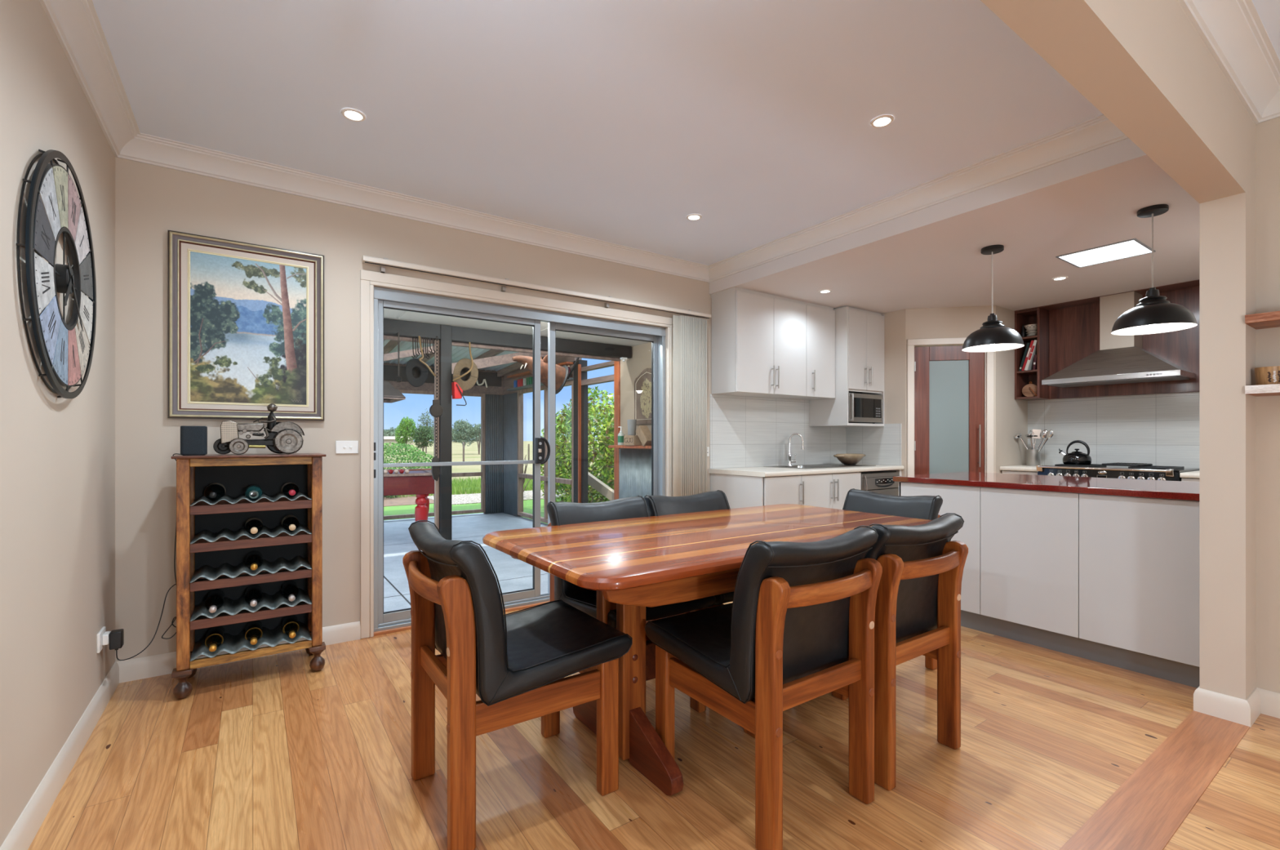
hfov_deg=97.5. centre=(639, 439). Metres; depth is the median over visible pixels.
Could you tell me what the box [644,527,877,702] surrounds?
cushion
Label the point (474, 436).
tree
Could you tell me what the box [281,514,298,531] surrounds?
wine bottle
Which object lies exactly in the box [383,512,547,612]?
floor
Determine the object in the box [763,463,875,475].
sink
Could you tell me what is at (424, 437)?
tree
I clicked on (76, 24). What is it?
crown molding
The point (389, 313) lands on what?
ceiling
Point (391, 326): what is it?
beam
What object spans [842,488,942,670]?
dining chair
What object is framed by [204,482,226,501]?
wine bottle
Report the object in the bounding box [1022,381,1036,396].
round wooden board
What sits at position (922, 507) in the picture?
cushion
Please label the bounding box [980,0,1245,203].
ceiling beam
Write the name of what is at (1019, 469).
bench
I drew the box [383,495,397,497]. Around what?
shrub
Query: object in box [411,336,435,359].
hooks
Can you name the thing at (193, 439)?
smart speaker
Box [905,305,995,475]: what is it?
wall
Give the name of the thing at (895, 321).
wall
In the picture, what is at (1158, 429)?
tiles
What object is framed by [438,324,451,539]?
patio post
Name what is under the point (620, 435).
soap bottle
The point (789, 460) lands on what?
tap
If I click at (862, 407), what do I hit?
microwave
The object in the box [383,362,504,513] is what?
wall
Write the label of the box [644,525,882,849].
dining chair
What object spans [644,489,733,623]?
dining chair
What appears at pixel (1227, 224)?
wall
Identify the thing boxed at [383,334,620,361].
batten
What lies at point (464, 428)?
tree
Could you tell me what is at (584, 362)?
door frame
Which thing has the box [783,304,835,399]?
upper cabinet
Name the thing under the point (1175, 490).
benchtop
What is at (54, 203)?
wall clock
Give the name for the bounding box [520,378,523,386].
drink can
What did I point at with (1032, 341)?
book
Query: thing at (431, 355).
rafter
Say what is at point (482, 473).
window
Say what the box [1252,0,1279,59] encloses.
ceiling
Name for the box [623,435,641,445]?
stone block
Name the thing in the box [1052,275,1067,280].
recessed light
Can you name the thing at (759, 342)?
upper cabinet
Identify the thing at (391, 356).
brace
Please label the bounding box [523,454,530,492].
rose bush
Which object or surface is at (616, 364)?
post
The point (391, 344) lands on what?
rafter
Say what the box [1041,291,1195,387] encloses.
range hood
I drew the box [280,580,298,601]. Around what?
wine bottle
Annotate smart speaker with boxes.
[180,426,207,455]
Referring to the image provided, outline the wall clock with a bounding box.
[16,148,96,398]
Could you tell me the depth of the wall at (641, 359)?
6.20 m
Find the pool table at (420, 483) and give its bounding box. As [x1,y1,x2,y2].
[383,468,434,521]
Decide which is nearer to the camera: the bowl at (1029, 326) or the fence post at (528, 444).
the bowl at (1029, 326)
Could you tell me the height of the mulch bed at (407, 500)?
0.120 m
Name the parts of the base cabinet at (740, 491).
door, bar handle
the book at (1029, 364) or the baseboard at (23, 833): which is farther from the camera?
the book at (1029, 364)
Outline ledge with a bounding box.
[506,377,573,391]
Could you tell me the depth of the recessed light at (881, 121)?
2.53 m
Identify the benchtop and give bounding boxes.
[708,463,904,476]
[893,471,1199,501]
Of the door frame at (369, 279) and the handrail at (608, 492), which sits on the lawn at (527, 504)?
the handrail at (608, 492)
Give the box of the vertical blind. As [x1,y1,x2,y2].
[362,255,711,496]
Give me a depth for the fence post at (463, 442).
29.70 m
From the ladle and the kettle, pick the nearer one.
the kettle
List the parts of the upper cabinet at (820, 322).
bar handle, door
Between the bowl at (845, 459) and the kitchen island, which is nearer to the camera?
the kitchen island
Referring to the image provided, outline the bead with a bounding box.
[577,364,581,502]
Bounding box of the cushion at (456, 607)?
[408,521,631,704]
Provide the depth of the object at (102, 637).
2.38 m
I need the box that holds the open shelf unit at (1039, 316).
[1014,306,1048,400]
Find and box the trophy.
[511,354,579,394]
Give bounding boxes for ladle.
[1013,433,1027,448]
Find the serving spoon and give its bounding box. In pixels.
[1036,429,1048,448]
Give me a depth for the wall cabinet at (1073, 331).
5.20 m
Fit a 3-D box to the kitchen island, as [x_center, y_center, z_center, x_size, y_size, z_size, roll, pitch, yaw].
[2.529,0.715,3.403,0.893,0.870,1.502,0,0,-35]
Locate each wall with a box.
[0,0,115,847]
[115,156,802,661]
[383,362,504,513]
[502,342,651,516]
[880,309,905,475]
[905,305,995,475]
[995,305,1027,473]
[1199,108,1255,699]
[1255,116,1279,693]
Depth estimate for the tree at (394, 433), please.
226.35 m
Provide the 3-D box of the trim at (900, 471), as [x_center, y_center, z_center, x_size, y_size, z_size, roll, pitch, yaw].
[2.302,0.717,5.589,0.038,0.866,0.613,0,0,-35]
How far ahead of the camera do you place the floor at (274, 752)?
1.95 m
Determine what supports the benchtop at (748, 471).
on the base cabinet at (830, 491)
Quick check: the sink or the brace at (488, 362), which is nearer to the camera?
the sink
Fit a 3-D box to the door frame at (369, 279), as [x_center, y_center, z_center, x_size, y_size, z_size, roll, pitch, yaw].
[-0.683,0.083,3.922,2.306,2.135,0.068,0,0,-35]
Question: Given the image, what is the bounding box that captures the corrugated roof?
[383,339,519,371]
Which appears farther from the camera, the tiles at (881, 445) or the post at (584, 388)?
the post at (584, 388)
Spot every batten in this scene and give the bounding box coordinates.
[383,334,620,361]
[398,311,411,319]
[434,339,439,529]
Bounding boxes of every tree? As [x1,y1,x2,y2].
[383,429,393,435]
[386,426,399,434]
[391,424,413,443]
[394,416,416,454]
[410,425,433,451]
[417,408,433,453]
[451,418,474,446]
[453,429,479,442]
[469,422,480,454]
[471,427,480,442]
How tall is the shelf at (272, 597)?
0.023 m
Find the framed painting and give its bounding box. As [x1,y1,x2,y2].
[167,229,324,420]
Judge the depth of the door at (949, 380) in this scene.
5.27 m
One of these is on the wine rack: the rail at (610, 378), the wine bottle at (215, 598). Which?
the wine bottle at (215, 598)
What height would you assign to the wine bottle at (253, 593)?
0.072 m
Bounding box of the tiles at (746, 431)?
[710,394,845,468]
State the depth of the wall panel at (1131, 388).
4.88 m
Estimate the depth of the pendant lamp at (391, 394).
6.12 m
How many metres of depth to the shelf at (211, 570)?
2.74 m
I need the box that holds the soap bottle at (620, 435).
[617,426,624,444]
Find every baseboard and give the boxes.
[0,621,360,849]
[1193,686,1279,727]
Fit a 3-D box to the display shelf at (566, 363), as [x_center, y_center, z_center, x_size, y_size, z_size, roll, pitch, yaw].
[-1.468,-0.986,8.020,0.110,0.022,2.030,0,0,-35]
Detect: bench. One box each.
[1000,464,1037,475]
[1179,470,1199,481]
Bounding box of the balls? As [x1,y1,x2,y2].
[387,468,431,471]
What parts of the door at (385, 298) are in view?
sliding panel, handle, fixed panel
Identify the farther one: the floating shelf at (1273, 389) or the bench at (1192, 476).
the bench at (1192, 476)
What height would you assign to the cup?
0.078 m
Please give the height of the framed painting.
0.922 m
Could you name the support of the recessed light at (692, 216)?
in the ceiling at (617, 122)
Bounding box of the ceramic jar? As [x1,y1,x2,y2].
[626,419,636,435]
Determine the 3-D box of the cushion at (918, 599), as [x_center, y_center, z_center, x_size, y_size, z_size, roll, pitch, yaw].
[0.848,0.515,2.197,0.508,0.467,0.616,0,0,-35]
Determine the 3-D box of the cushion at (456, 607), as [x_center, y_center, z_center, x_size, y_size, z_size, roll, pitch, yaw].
[-0.418,0.515,1.886,0.616,0.467,0.508,0,0,-35]
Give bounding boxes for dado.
[618,448,651,498]
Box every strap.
[395,332,402,382]
[417,335,435,376]
[453,342,473,381]
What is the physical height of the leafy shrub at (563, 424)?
2.277 m
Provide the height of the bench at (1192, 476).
0.904 m
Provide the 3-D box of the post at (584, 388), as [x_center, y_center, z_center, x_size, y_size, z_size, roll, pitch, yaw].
[-0.700,0.260,7.055,0.060,1.880,0.090,0,0,-35]
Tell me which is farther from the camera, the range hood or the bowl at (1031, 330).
the bowl at (1031, 330)
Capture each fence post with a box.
[462,442,464,461]
[528,444,529,460]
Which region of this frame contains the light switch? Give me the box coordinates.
[335,440,358,453]
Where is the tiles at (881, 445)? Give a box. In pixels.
[845,423,901,465]
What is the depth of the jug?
5.40 m
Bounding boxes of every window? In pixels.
[383,389,434,519]
[451,391,484,514]
[517,380,573,523]
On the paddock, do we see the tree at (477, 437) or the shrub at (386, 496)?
the tree at (477, 437)
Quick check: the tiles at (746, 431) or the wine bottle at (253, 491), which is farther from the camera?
the tiles at (746, 431)
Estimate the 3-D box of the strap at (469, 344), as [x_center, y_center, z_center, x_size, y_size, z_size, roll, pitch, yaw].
[-1.541,-0.692,4.926,0.095,0.361,0.176,0,0,40]
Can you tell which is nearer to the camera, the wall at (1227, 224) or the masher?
the wall at (1227, 224)
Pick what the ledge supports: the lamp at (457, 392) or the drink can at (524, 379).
the drink can at (524, 379)
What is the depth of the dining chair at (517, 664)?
1.70 m
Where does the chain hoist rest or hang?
hanging from the ceiling at (389, 313)
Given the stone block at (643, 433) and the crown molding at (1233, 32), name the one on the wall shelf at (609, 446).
the stone block at (643, 433)
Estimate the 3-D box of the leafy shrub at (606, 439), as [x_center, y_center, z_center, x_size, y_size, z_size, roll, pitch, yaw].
[0.334,0.232,8.319,2.167,2.197,2.705,0,0,11]
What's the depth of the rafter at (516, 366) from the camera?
8.71 m
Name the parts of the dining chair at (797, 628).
leg, rail, leg, leg, rail, crest rail, rail, leg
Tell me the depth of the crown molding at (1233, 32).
2.00 m
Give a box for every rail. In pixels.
[581,360,613,371]
[581,373,613,385]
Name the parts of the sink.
bowl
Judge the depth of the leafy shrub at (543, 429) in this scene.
11.58 m
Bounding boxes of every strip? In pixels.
[711,286,833,310]
[1015,279,1199,311]
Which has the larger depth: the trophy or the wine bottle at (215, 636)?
the trophy
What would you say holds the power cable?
hanging from the wine rack
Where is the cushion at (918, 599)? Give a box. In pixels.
[864,514,963,643]
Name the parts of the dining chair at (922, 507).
leg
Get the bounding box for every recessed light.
[340,107,365,121]
[686,213,702,220]
[818,289,831,293]
[870,114,893,127]
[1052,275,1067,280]
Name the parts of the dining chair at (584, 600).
leg, leg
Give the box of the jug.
[1020,324,1025,337]
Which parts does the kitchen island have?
panel, panel, panel, panel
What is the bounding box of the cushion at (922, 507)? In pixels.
[842,488,942,519]
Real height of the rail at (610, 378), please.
0.065 m
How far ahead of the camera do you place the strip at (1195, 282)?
4.85 m
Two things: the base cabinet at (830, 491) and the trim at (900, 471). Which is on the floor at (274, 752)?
the base cabinet at (830, 491)
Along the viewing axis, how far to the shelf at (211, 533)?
2.72 m
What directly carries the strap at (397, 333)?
hanging from the beam at (391, 326)
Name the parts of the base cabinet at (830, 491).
door, bar handle, bar handle, door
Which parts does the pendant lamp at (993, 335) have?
cord, lamp shade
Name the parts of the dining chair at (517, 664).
leg, crest rail, rail, rail, leg, rail, leg, rail, leg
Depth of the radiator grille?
2.65 m
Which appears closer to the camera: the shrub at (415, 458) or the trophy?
the trophy
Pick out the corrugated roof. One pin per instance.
(458, 353)
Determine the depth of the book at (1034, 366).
5.28 m
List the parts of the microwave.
door handle, casing, control panel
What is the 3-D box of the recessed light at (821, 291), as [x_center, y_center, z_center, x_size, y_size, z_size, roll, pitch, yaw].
[1.543,-1.237,4.680,0.100,0.006,0.100,0,0,-35]
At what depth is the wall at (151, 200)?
2.98 m
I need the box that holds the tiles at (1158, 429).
[1027,391,1199,467]
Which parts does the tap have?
lever, spout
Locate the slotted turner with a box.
[1031,429,1040,448]
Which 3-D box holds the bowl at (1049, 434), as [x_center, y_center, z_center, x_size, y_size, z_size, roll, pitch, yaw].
[3.793,-0.051,5.200,0.021,0.082,0.065,0,0,-25]
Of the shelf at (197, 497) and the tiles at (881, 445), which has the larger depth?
the tiles at (881, 445)
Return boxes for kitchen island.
[898,481,1199,688]
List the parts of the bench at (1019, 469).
door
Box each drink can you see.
[513,380,517,387]
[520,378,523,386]
[523,377,526,386]
[528,376,532,384]
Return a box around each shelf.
[189,491,311,506]
[189,523,311,544]
[189,555,311,582]
[189,587,311,622]
[190,621,311,661]
[506,361,573,377]
[608,444,651,448]
[1244,311,1279,328]
[1244,383,1279,396]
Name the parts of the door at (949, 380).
rail, frosted pane, handle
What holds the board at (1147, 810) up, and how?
on the floor at (274, 752)
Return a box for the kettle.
[1058,440,1091,464]
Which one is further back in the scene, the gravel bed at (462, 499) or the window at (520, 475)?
the gravel bed at (462, 499)
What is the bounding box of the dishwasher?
[859,470,898,495]
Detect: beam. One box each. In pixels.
[383,318,631,358]
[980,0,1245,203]
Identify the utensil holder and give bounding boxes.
[1026,448,1040,466]
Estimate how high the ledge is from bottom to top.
0.022 m
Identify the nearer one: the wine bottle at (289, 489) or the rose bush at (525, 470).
the wine bottle at (289, 489)
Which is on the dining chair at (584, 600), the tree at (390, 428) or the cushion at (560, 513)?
the cushion at (560, 513)
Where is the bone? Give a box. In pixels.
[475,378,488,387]
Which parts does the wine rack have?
post, post, rail, rail, panel, post, post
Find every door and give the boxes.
[373,286,665,631]
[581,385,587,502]
[914,345,984,475]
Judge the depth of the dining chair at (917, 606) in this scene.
1.97 m
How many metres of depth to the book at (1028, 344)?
5.35 m
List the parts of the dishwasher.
curved handle, door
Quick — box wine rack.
[170,453,326,698]
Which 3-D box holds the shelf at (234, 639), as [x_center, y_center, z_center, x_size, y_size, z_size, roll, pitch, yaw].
[-1.894,0.976,2.755,0.471,0.023,0.295,0,0,-35]
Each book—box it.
[1018,342,1030,370]
[1021,340,1034,370]
[1024,339,1036,370]
[1032,355,1036,369]
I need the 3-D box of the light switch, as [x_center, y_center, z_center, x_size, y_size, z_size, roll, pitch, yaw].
[-1.674,0.042,3.211,0.116,0.074,0.012,0,0,-35]
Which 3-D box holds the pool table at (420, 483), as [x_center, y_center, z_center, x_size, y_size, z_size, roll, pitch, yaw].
[-3.478,0.789,6.458,2.175,0.822,1.140,0,0,-27]
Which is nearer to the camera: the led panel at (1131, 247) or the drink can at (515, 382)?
the led panel at (1131, 247)
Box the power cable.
[115,453,180,660]
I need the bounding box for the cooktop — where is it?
[1050,463,1199,472]
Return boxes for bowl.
[833,453,866,464]
[1013,433,1021,439]
[1023,324,1036,329]
[1025,328,1036,332]
[1026,331,1036,334]
[1040,429,1048,438]
[1045,430,1053,439]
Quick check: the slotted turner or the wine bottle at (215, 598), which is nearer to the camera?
the wine bottle at (215, 598)
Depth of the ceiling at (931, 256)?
3.64 m
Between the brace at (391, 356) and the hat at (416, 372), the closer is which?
the hat at (416, 372)
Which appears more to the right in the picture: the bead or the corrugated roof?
the bead
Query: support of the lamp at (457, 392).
attached to the patio post at (445, 342)
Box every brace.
[383,345,434,361]
[451,351,546,373]
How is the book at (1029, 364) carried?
on the open shelf unit at (1039, 316)
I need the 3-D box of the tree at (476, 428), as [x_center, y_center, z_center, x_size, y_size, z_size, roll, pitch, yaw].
[-14.402,-0.075,49.982,1.681,2.898,1.759,0,0,-35]
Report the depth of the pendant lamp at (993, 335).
3.58 m
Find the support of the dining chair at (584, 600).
on the floor at (274, 752)
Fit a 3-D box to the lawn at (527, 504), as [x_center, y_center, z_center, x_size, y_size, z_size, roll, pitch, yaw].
[-3.484,1.314,6.811,30.000,0.112,7.730,0,0,-35]
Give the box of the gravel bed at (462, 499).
[426,489,595,505]
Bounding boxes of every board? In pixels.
[373,600,550,635]
[383,364,501,386]
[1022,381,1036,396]
[1059,710,1249,849]
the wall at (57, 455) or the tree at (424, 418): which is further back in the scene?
the tree at (424, 418)
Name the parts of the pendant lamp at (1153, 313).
cord, lamp shade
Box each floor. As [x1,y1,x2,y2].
[27,601,1279,849]
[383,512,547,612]
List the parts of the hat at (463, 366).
crown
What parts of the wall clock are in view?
numeral plate, numeral plate, numeral plate, numeral plate, numeral plate, numeral plate, numeral plate, numeral plate, numeral plate, numeral plate, numeral plate, numeral plate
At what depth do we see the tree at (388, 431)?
253.19 m
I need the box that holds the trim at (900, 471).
[892,469,902,488]
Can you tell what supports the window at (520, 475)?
in the wall at (641, 359)
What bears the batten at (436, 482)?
attached to the patio post at (445, 342)
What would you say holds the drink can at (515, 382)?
on the ledge
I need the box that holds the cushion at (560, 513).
[546,496,714,627]
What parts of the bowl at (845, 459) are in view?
lug handle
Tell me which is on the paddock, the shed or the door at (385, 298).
the shed
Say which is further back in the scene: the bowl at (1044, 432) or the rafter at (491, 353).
the rafter at (491, 353)
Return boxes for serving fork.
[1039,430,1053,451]
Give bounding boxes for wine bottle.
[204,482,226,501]
[204,589,224,613]
[204,626,224,652]
[244,484,262,500]
[244,516,262,534]
[244,550,262,569]
[244,584,262,606]
[244,620,262,644]
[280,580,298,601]
[281,481,298,497]
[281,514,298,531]
[281,614,299,638]
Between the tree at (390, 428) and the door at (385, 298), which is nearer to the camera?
the door at (385, 298)
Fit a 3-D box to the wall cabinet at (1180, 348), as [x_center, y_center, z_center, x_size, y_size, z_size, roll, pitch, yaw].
[4.570,-0.812,4.441,0.077,0.844,0.896,0,0,-35]
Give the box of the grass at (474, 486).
[388,473,571,497]
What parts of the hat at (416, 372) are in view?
crown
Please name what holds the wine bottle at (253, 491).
on the wine rack
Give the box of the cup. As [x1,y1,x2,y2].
[1254,365,1279,385]
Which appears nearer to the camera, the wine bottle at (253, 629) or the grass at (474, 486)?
the wine bottle at (253, 629)
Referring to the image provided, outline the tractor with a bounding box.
[213,403,304,454]
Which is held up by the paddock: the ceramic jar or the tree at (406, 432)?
the tree at (406, 432)
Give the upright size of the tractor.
0.254 m
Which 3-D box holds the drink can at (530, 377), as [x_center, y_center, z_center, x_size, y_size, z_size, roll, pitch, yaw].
[-1.585,-0.857,8.188,0.066,0.120,0.066,0,0,-35]
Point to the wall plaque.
(642, 383)
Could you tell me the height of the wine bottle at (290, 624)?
0.072 m
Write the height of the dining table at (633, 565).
0.775 m
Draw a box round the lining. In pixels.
[484,392,517,516]
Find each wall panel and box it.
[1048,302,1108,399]
[1108,382,1142,395]
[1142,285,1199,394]
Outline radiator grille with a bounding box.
[220,420,239,444]
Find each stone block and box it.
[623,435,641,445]
[635,425,651,446]
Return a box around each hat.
[405,358,427,386]
[453,358,478,391]
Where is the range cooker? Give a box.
[1035,463,1199,480]
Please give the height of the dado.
1.100 m
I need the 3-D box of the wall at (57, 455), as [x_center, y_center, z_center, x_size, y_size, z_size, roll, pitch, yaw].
[-0.609,-0.196,-0.165,0.120,2.691,7.020,0,0,-35]
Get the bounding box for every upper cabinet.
[711,290,806,398]
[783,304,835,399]
[808,306,884,426]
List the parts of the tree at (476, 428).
crown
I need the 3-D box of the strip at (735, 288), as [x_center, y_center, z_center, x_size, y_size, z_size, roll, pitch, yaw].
[1.212,-1.226,5.033,1.276,0.028,0.291,0,0,-35]
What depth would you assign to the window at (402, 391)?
8.45 m
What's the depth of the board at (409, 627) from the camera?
3.40 m
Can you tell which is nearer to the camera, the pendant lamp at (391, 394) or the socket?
the socket
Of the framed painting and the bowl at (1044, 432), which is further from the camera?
the bowl at (1044, 432)
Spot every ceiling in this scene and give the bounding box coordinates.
[92,0,1102,265]
[383,307,648,346]
[709,137,1199,313]
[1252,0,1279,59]
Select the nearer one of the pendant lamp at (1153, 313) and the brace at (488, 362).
the pendant lamp at (1153, 313)
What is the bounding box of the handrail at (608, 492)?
[587,471,613,500]
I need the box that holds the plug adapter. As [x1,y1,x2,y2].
[109,628,124,650]
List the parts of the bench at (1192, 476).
door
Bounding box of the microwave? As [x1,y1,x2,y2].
[848,392,882,423]
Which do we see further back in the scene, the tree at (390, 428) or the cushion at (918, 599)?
the tree at (390, 428)
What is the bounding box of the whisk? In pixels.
[1029,430,1034,448]
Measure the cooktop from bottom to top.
0.031 m
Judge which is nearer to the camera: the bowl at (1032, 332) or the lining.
the bowl at (1032, 332)
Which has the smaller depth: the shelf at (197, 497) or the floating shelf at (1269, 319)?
the floating shelf at (1269, 319)
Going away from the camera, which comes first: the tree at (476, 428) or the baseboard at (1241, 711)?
the baseboard at (1241, 711)
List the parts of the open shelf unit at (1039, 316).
shelf, shelf, shelf, shelf, panel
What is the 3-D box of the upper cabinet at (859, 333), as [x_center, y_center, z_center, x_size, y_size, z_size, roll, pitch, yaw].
[2.037,-0.686,5.487,0.592,1.106,0.464,0,0,-35]
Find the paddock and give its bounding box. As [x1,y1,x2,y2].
[383,440,605,496]
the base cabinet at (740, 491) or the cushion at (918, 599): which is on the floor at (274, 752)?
the base cabinet at (740, 491)
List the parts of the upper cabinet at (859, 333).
door, bar handle, bar handle, door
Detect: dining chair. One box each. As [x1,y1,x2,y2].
[402,520,632,849]
[546,495,715,712]
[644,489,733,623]
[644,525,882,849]
[831,512,968,790]
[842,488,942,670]
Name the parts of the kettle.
handle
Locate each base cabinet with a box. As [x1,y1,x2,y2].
[710,473,804,508]
[800,471,861,509]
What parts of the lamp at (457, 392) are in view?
wire handle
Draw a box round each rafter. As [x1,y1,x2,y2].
[383,339,400,354]
[418,352,434,362]
[472,349,504,359]
[496,356,543,377]
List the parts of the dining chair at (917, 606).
leg, leg, rail, rail, crest rail, leg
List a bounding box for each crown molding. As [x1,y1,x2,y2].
[39,0,1128,282]
[1177,0,1279,124]
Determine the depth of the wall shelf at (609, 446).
5.88 m
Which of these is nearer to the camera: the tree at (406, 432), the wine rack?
the wine rack
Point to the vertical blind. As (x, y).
(689, 333)
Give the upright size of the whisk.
0.311 m
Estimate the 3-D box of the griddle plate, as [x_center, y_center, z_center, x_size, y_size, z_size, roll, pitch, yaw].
[4.085,0.205,4.680,0.340,0.018,0.294,0,0,-35]
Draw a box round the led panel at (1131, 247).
[1055,238,1155,267]
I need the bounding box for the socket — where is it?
[102,631,111,645]
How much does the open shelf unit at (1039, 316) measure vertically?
0.844 m
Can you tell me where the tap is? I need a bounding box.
[785,433,804,466]
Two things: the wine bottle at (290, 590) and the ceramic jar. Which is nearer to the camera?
the wine bottle at (290, 590)
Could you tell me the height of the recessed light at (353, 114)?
0.006 m
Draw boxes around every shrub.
[383,442,433,469]
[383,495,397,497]
[540,386,613,502]
[540,404,605,494]
[597,405,613,489]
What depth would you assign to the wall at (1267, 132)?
2.35 m
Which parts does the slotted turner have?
blade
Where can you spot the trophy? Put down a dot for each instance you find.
(562, 371)
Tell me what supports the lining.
attached to the wall at (641, 359)
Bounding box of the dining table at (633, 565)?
[482,503,932,795]
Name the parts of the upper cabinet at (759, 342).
door, bar handle, bar handle, door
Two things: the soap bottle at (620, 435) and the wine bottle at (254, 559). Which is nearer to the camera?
the wine bottle at (254, 559)
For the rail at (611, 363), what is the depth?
6.74 m
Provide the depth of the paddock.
44.98 m
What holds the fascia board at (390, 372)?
attached to the wall at (403, 384)
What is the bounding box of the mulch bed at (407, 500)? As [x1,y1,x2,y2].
[383,494,433,506]
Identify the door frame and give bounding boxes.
[360,269,672,639]
[573,359,586,502]
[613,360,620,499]
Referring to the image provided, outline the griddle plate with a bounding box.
[1102,462,1152,466]
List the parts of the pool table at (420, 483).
cushion rail, leg, leg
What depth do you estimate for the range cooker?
4.53 m
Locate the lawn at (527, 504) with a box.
[383,495,608,524]
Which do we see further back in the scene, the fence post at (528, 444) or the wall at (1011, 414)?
the fence post at (528, 444)
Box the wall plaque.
[634,368,651,424]
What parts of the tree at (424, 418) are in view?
crown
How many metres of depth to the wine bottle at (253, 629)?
2.73 m
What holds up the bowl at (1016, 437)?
on the ladle
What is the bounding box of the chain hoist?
[429,336,443,480]
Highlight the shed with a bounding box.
[383,435,413,448]
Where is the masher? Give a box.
[1026,435,1037,448]
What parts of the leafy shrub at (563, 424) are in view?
stem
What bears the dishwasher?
on the floor at (274, 752)
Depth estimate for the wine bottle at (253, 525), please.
2.73 m
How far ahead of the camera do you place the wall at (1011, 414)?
5.32 m
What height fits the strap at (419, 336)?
0.336 m
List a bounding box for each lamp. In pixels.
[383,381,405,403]
[451,382,466,405]
[961,244,1024,351]
[1111,204,1197,335]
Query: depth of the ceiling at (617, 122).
2.35 m

